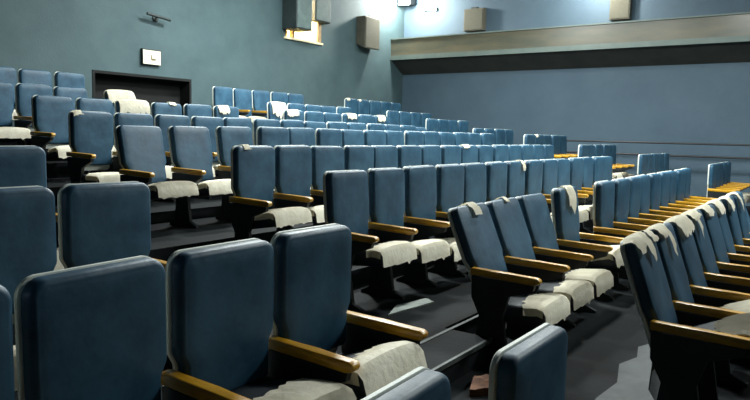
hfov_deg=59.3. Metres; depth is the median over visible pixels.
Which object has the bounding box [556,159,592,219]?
seat
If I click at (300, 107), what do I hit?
seat
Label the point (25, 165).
seat
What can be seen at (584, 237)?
seat
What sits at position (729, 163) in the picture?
seat
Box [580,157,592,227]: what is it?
seat
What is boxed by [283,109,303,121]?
seat
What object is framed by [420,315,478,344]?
trim
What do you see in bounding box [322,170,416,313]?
seat
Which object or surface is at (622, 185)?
seat
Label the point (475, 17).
wall speaker
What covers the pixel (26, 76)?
seat
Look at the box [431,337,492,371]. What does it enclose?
trim
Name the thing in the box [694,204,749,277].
seat
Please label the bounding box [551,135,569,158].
seat
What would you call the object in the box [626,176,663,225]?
seat
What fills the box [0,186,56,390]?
seat
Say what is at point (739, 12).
trim
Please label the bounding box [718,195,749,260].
seat
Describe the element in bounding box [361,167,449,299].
seat
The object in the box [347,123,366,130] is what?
seat
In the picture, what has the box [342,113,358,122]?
seat
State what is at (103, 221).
seat
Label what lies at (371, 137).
seat
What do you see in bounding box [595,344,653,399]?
sheet
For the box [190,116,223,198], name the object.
seat
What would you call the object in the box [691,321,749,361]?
seat cushion
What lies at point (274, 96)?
seat
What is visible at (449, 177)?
seat
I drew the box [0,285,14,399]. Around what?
seat
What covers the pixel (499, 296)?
seat
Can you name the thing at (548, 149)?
seat
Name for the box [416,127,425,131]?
seat
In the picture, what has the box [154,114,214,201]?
seat
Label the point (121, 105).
seat
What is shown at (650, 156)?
seat
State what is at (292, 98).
seat
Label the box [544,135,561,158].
seat
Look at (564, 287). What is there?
seat cushion
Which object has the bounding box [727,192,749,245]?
seat
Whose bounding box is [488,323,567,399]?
seat
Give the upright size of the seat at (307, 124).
1.036 m
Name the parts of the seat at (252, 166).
frame, armrest, seat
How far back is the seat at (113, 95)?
10.18 m
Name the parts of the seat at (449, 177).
armrest, frame, seat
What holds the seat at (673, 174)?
on the floor
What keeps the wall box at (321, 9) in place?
attached to the wall at (239, 44)
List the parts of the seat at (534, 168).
seat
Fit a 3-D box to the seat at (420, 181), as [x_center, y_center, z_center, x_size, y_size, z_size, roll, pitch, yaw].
[0.585,0.221,6.005,0.564,1.046,0.543,5,7,35]
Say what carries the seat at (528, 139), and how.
on the floor
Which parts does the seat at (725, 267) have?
seat, armrest, frame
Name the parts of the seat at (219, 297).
frame, armrest, seat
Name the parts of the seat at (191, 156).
frame, armrest, seat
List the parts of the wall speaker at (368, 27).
panel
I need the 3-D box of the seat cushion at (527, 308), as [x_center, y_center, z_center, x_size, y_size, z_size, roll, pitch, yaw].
[1.029,0.738,4.544,0.455,0.138,0.438,2,5,35]
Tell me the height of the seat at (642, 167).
1.046 m
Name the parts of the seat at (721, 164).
seat, armrest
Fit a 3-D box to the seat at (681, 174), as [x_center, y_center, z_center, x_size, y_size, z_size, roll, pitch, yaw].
[4.720,0.080,9.812,0.560,1.046,0.546,5,7,35]
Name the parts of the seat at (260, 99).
frame, armrest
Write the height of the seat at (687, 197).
1.047 m
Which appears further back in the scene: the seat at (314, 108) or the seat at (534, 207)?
the seat at (314, 108)
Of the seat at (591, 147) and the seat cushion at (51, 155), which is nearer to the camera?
the seat cushion at (51, 155)
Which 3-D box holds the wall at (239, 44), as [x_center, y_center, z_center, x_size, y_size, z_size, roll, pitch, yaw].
[-5.741,-2.508,11.504,0.300,6.600,23.100,5,7,35]
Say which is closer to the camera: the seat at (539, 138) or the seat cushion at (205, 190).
the seat cushion at (205, 190)
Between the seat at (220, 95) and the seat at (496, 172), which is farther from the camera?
the seat at (220, 95)
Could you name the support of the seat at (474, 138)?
on the floor
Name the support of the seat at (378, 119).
on the floor
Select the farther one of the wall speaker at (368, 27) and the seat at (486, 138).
the wall speaker at (368, 27)
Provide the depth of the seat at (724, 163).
13.68 m
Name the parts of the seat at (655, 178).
seat, armrest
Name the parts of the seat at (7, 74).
seat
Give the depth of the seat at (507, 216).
4.93 m
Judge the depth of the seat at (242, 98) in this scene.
13.92 m
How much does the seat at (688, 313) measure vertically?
1.021 m
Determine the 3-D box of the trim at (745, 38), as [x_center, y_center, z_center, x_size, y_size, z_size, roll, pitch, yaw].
[8.779,-3.506,14.130,20.300,0.130,0.080,5,7,35]
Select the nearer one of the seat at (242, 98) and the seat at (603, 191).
the seat at (603, 191)
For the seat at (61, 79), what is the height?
1.045 m
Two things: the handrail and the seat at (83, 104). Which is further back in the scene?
the handrail
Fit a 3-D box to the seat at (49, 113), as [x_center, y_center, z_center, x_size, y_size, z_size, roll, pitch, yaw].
[-3.828,-0.756,8.080,0.567,1.041,0.547,5,7,35]
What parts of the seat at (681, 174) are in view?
seat, armrest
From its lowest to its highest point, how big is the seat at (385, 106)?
1.045 m
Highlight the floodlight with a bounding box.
[398,0,414,5]
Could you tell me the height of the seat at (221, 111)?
1.060 m
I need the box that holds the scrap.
[469,374,488,395]
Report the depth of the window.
17.18 m
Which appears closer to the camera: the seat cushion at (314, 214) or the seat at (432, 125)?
the seat cushion at (314, 214)
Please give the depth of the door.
13.34 m
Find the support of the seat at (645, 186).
on the floor
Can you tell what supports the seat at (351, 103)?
on the floor
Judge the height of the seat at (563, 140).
1.044 m
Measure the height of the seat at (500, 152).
1.048 m
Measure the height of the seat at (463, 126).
1.050 m
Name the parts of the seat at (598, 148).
seat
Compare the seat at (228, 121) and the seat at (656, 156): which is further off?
the seat at (656, 156)
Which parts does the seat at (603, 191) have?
seat, frame, armrest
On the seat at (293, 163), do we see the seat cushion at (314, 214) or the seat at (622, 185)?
the seat cushion at (314, 214)
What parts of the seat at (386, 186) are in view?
seat, frame, armrest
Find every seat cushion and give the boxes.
[0,138,27,142]
[45,150,66,160]
[83,174,98,182]
[150,187,192,199]
[190,184,232,197]
[231,377,291,399]
[252,215,275,228]
[299,212,316,223]
[339,349,367,398]
[353,243,383,266]
[411,241,421,262]
[431,238,453,259]
[504,293,545,326]
[537,280,573,308]
[563,269,596,294]
[585,256,616,268]
[601,266,625,272]
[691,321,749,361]
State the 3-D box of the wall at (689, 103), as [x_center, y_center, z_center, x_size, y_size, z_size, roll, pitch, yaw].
[9.238,-2.505,14.922,20.300,6.600,0.300,5,7,35]
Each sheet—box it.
[388,298,433,315]
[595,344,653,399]
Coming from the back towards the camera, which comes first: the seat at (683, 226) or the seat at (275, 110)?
the seat at (275, 110)
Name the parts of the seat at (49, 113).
frame, armrest, seat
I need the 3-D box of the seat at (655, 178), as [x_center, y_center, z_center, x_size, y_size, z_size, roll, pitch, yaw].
[3.791,0.194,8.489,0.565,1.044,0.545,5,7,35]
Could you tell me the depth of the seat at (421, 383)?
1.66 m
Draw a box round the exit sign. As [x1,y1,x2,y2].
[141,48,161,65]
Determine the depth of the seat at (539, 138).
14.80 m
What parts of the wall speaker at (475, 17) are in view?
panel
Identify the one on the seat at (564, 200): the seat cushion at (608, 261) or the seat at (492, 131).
the seat cushion at (608, 261)
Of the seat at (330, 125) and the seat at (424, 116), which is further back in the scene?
the seat at (424, 116)
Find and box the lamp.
[423,7,437,10]
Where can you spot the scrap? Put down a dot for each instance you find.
(479, 386)
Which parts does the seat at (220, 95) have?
seat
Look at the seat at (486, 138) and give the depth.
12.63 m
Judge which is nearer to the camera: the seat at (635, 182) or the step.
the step
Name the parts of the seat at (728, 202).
seat, armrest, frame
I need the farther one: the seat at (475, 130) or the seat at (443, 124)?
the seat at (443, 124)
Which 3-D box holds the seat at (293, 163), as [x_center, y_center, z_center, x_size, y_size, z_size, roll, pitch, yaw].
[-0.631,0.004,6.330,0.568,1.048,0.541,5,7,35]
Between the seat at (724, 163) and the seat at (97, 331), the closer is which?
the seat at (97, 331)
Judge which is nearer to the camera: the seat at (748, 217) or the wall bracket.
the seat at (748, 217)
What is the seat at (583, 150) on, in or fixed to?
on the floor
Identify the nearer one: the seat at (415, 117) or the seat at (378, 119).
the seat at (378, 119)
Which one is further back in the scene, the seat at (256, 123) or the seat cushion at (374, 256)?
the seat at (256, 123)
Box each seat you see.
[0,66,17,120]
[0,82,31,142]
[0,145,63,270]
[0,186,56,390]
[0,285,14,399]
[13,83,52,145]
[14,255,166,399]
[18,69,51,86]
[30,95,72,181]
[53,86,86,109]
[54,72,84,88]
[57,181,172,369]
[66,110,122,183]
[75,98,115,173]
[103,89,135,138]
[112,113,172,178]
[114,125,198,199]
[115,99,149,113]
[150,102,181,125]
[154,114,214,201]
[161,238,356,399]
[167,126,232,228]
[183,104,211,118]
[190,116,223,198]
[212,86,246,117]
[212,105,252,137]
[215,126,274,220]
[223,117,252,138]
[229,144,311,240]
[233,88,265,121]
[252,90,269,118]
[252,119,279,144]
[256,126,310,194]
[266,223,427,399]
[267,102,286,120]
[270,92,287,105]
[272,145,324,232]
[280,120,303,127]
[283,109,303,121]
[287,103,304,111]
[287,128,315,146]
[288,93,303,104]
[304,111,323,121]
[304,121,326,130]
[305,104,321,111]
[309,146,368,225]
[315,128,341,146]
[321,106,335,112]
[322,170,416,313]
[324,113,341,122]
[326,122,347,129]
[336,107,351,114]
[341,129,363,147]
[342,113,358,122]
[343,145,373,171]
[344,98,357,113]
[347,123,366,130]
[357,99,368,114]
[358,114,373,124]
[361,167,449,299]
[361,366,450,399]
[363,130,385,145]
[366,123,384,130]
[369,101,380,115]
[372,145,397,167]
[374,115,388,123]
[381,102,390,115]
[384,124,400,130]
[385,131,403,146]
[386,111,398,124]
[391,103,400,111]
[396,165,460,287]
[397,145,421,167]
[399,111,410,125]
[400,125,415,132]
[404,131,423,145]
[410,112,421,126]
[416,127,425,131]
[419,145,440,166]
[421,113,430,126]
[422,131,439,145]
[425,119,438,131]
[428,164,466,277]
[438,119,448,131]
[439,132,454,145]
[440,145,460,164]
[447,202,569,358]
[449,120,457,132]
[454,132,468,145]
[457,163,486,264]
[458,120,468,132]
[459,144,477,163]
[468,133,480,144]
[472,128,484,133]
[476,145,492,163]
[480,133,493,145]
[484,129,494,144]
[485,161,506,201]
[485,196,593,337]
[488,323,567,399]
[492,145,508,161]
[494,129,504,144]
[504,129,512,144]
[505,160,552,221]
[508,145,521,160]
[515,193,613,327]
[520,145,532,160]
[523,134,535,144]
[524,160,551,215]
[533,145,543,159]
[534,134,543,144]
[540,159,588,222]
[543,145,553,158]
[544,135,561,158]
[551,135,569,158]
[551,185,623,313]
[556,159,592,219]
[559,136,577,157]
[568,158,592,232]
[578,145,588,157]
[579,232,625,300]
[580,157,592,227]
[589,145,614,178]
[592,157,604,187]
[593,180,637,290]
[594,145,622,178]
[601,156,611,180]
[603,145,628,177]
[610,145,634,176]
[611,178,649,278]
[620,230,749,399]
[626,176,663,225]
[636,174,671,223]
[637,154,647,174]
[644,223,749,399]
[647,154,653,173]
[647,173,681,216]
[653,154,658,172]
[657,171,690,215]
[659,154,663,171]
[662,153,668,170]
[663,214,749,386]
[665,170,697,211]
[674,169,704,205]
[680,209,749,362]
[682,168,717,202]
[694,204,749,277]
[705,199,749,265]
[707,164,735,197]
[714,163,739,192]
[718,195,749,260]
[719,163,746,202]
[721,162,749,203]
[726,191,749,231]
[727,161,749,195]
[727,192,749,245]
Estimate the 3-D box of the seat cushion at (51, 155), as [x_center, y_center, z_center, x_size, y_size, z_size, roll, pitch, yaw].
[-3.796,-0.567,8.095,0.455,0.138,0.438,-4,1,35]
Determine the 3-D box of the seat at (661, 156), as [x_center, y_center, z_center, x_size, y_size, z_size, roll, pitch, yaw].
[6.347,-0.471,14.177,0.562,1.040,0.549,5,7,35]
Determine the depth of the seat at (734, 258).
5.70 m
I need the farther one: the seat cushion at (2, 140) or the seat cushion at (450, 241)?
the seat cushion at (2, 140)
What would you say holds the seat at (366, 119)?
on the floor
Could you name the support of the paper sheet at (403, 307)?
on the floor
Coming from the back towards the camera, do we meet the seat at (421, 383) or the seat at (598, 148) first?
the seat at (598, 148)
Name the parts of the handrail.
rail, rail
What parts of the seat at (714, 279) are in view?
seat, armrest, frame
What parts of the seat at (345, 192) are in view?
seat, frame, armrest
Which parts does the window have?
sill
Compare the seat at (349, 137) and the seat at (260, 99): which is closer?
the seat at (349, 137)
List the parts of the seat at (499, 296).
seat, frame, armrest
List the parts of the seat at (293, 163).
frame, armrest, seat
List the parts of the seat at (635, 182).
seat, frame, armrest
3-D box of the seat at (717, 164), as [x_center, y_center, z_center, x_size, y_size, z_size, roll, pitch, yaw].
[6.888,-0.181,12.884,0.560,1.046,0.543,5,7,35]
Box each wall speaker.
[356,15,379,50]
[463,7,486,31]
[609,0,632,20]
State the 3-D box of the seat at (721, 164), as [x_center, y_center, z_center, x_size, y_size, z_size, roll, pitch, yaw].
[7.192,-0.215,13.317,0.570,1.041,0.544,5,7,35]
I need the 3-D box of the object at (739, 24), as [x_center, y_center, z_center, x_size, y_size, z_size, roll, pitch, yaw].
[8.982,-3.828,14.377,20.300,0.470,0.700,5,7,35]
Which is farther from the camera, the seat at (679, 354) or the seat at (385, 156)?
the seat at (385, 156)
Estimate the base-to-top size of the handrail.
1.430 m
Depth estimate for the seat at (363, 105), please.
17.47 m
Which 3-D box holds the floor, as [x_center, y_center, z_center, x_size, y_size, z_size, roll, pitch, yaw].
[2.505,0.597,5.951,20.600,1.928,23.100,5,7,35]
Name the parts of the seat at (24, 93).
armrest, frame, seat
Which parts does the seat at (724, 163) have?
seat, armrest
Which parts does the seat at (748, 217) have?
seat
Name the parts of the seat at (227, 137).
frame, armrest, seat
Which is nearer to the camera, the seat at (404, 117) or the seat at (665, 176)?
the seat at (665, 176)
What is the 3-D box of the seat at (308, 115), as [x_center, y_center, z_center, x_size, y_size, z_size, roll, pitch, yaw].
[-0.966,-1.103,12.138,0.564,1.045,0.544,5,7,35]
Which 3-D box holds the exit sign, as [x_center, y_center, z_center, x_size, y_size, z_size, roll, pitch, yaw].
[-4.416,-2.822,13.021,0.090,0.300,0.440,5,7,35]
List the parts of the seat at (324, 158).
armrest, frame, seat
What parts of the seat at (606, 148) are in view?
seat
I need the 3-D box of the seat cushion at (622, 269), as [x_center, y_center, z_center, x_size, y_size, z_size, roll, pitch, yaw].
[2.272,0.588,6.305,0.455,0.138,0.438,2,5,35]
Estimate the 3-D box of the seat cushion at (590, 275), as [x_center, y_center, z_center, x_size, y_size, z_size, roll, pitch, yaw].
[1.650,0.660,5.424,0.455,0.138,0.438,1,4,35]
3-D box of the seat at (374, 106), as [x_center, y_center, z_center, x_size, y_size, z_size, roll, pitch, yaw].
[0.149,-2.163,17.875,0.560,1.045,0.545,5,7,35]
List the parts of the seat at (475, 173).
seat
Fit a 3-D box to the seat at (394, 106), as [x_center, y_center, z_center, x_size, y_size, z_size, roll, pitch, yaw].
[0.768,-2.236,18.755,0.569,1.042,0.582,5,7,35]
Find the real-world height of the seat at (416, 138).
1.043 m
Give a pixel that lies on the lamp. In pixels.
(424, 8)
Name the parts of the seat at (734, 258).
seat, armrest, frame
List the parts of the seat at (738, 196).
armrest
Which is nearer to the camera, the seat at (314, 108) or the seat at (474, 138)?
the seat at (474, 138)
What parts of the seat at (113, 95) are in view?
seat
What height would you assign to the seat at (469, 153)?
1.057 m
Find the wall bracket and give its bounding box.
[146,12,170,21]
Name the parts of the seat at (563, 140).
seat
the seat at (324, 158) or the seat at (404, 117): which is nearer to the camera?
the seat at (324, 158)
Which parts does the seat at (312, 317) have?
frame, seat, armrest, frame, armrest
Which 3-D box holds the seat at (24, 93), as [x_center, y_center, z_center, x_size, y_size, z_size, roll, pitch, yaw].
[-4.589,-1.076,9.090,0.559,1.045,0.543,5,7,35]
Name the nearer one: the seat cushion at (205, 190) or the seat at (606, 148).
the seat cushion at (205, 190)
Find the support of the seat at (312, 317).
on the floor
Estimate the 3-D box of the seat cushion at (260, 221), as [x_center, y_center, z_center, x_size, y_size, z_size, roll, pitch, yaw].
[-0.904,0.167,5.909,0.455,0.138,0.438,-7,0,35]
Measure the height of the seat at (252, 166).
1.056 m
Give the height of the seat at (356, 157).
1.044 m
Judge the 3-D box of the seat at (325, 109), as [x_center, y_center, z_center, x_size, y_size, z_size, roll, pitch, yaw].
[-0.854,-1.525,14.390,0.572,1.043,0.542,5,7,35]
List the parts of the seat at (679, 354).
seat, frame, armrest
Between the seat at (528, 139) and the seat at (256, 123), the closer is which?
the seat at (256, 123)
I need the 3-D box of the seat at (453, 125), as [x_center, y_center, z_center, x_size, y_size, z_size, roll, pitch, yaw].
[2.128,-1.474,16.537,0.577,1.040,0.544,5,7,35]
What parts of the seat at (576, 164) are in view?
seat, armrest, frame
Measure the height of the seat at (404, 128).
1.039 m
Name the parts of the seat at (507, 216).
seat, frame, armrest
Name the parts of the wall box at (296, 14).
panel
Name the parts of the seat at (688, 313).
seat, frame, armrest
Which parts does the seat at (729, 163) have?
seat, armrest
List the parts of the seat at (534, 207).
seat, frame, armrest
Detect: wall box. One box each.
[282,0,311,31]
[312,0,330,23]
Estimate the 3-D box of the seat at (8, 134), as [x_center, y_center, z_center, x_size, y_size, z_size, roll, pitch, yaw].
[-4.901,-1.036,8.641,0.568,1.042,0.545,5,7,35]
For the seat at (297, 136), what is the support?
on the floor
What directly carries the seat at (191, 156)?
on the floor
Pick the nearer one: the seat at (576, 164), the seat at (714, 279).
the seat at (714, 279)
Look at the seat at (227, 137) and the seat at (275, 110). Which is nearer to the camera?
the seat at (227, 137)
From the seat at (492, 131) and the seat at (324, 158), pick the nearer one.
the seat at (324, 158)
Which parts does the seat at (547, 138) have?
seat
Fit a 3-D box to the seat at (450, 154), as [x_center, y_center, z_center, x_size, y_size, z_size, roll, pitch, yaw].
[1.206,-0.214,8.936,0.567,1.042,0.549,5,7,35]
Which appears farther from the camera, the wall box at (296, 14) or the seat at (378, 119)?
the wall box at (296, 14)
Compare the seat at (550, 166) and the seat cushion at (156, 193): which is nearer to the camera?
the seat cushion at (156, 193)
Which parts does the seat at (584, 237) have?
armrest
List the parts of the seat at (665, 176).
seat, armrest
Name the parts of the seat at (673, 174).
seat, armrest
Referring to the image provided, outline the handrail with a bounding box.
[566,140,749,158]
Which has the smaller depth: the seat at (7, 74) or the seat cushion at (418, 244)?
the seat cushion at (418, 244)
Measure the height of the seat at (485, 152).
1.042 m
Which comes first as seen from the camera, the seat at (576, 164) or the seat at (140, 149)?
the seat at (140, 149)
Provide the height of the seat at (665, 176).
1.047 m
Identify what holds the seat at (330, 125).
on the floor
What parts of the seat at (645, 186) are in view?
seat, armrest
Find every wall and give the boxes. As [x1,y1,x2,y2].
[0,0,404,134]
[402,0,749,205]
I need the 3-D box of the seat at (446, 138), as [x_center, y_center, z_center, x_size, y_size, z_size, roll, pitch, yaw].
[1.403,-0.638,11.321,0.570,1.040,0.551,5,7,35]
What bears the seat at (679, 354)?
on the floor
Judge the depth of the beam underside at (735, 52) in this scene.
16.92 m
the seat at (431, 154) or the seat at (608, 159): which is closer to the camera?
the seat at (431, 154)
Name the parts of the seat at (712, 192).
seat, frame, armrest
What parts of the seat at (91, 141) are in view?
frame, armrest, seat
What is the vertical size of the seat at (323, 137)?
1.042 m
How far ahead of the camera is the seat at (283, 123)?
9.92 m
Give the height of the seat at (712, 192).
1.047 m
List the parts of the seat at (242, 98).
seat, frame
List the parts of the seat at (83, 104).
seat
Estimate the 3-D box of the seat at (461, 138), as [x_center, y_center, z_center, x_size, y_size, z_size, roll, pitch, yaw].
[1.711,-0.676,11.754,0.566,1.043,0.546,5,7,35]
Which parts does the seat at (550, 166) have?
seat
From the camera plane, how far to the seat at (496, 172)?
7.34 m
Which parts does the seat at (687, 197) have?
seat, armrest, armrest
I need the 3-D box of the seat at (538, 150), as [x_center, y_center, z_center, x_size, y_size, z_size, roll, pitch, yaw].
[3.038,-0.437,11.537,0.561,1.045,0.542,5,7,35]
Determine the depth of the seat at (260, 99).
14.35 m
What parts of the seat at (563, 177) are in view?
seat, armrest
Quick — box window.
[284,22,322,44]
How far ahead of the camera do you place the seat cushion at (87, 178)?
6.99 m
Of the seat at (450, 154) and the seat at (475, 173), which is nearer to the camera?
the seat at (475, 173)
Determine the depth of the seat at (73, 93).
9.61 m
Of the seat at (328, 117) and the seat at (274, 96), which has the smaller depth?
the seat at (328, 117)
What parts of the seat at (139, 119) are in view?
frame, seat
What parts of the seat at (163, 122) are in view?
frame, seat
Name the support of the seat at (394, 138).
on the floor
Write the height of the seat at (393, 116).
1.044 m
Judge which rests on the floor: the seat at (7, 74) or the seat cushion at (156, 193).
the seat at (7, 74)
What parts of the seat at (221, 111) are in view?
seat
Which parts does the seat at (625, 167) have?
seat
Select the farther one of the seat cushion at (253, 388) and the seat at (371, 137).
the seat at (371, 137)
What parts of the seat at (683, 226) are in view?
seat, frame, armrest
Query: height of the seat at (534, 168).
1.045 m
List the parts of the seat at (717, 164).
seat, armrest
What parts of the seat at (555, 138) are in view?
seat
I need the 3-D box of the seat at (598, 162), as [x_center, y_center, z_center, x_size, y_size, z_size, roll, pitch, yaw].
[3.723,-0.156,10.447,0.567,1.045,0.548,5,7,35]
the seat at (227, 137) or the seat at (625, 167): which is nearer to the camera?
the seat at (227, 137)
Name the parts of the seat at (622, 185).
seat, frame, armrest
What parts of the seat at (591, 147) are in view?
seat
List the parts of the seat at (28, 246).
seat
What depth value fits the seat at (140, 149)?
6.38 m
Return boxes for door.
[92,70,191,114]
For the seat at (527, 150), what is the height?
1.047 m
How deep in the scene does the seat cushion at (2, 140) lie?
8.67 m
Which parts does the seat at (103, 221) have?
seat, armrest, frame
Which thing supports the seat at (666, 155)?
on the floor
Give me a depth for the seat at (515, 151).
10.72 m
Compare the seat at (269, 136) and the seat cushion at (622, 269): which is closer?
the seat cushion at (622, 269)
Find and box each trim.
[390,12,749,39]
[390,35,749,59]
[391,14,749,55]
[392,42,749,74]
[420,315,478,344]
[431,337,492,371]
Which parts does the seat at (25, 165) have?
seat, frame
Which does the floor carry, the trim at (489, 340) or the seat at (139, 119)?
the seat at (139, 119)
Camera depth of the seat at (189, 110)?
9.97 m
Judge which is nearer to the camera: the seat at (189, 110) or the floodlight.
the seat at (189, 110)
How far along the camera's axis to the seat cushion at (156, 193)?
6.17 m
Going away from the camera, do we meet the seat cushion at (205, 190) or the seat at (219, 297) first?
the seat at (219, 297)
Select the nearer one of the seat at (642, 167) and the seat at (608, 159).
the seat at (608, 159)
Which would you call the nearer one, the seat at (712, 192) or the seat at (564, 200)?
the seat at (564, 200)
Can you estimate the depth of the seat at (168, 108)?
9.51 m
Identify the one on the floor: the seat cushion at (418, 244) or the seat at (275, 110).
the seat at (275, 110)
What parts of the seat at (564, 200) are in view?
seat, frame, armrest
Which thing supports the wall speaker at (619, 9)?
attached to the wall at (689, 103)
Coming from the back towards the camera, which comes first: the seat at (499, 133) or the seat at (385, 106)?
the seat at (385, 106)
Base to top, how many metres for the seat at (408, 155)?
1.042 m
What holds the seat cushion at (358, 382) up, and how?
on the seat at (312, 317)
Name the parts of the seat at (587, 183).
seat, armrest, frame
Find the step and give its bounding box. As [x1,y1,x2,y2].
[419,328,489,382]
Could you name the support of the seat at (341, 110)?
on the floor
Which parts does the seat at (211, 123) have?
frame, seat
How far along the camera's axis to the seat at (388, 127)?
12.17 m
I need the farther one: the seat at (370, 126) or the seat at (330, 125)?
the seat at (370, 126)
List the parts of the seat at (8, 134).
seat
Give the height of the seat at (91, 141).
1.052 m
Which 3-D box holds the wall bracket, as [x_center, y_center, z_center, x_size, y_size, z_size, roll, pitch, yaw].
[-4.300,-3.601,12.996,0.188,0.140,0.545,5,7,35]
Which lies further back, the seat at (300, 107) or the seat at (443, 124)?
the seat at (443, 124)
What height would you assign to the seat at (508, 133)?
1.043 m
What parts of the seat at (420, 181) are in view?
seat, frame, armrest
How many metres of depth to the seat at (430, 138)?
10.92 m
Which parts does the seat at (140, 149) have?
frame, armrest, seat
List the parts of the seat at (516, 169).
seat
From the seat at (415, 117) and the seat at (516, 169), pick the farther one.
the seat at (415, 117)
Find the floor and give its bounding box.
[0,141,749,399]
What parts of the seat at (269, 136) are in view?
seat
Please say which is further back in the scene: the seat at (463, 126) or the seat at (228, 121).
the seat at (463, 126)

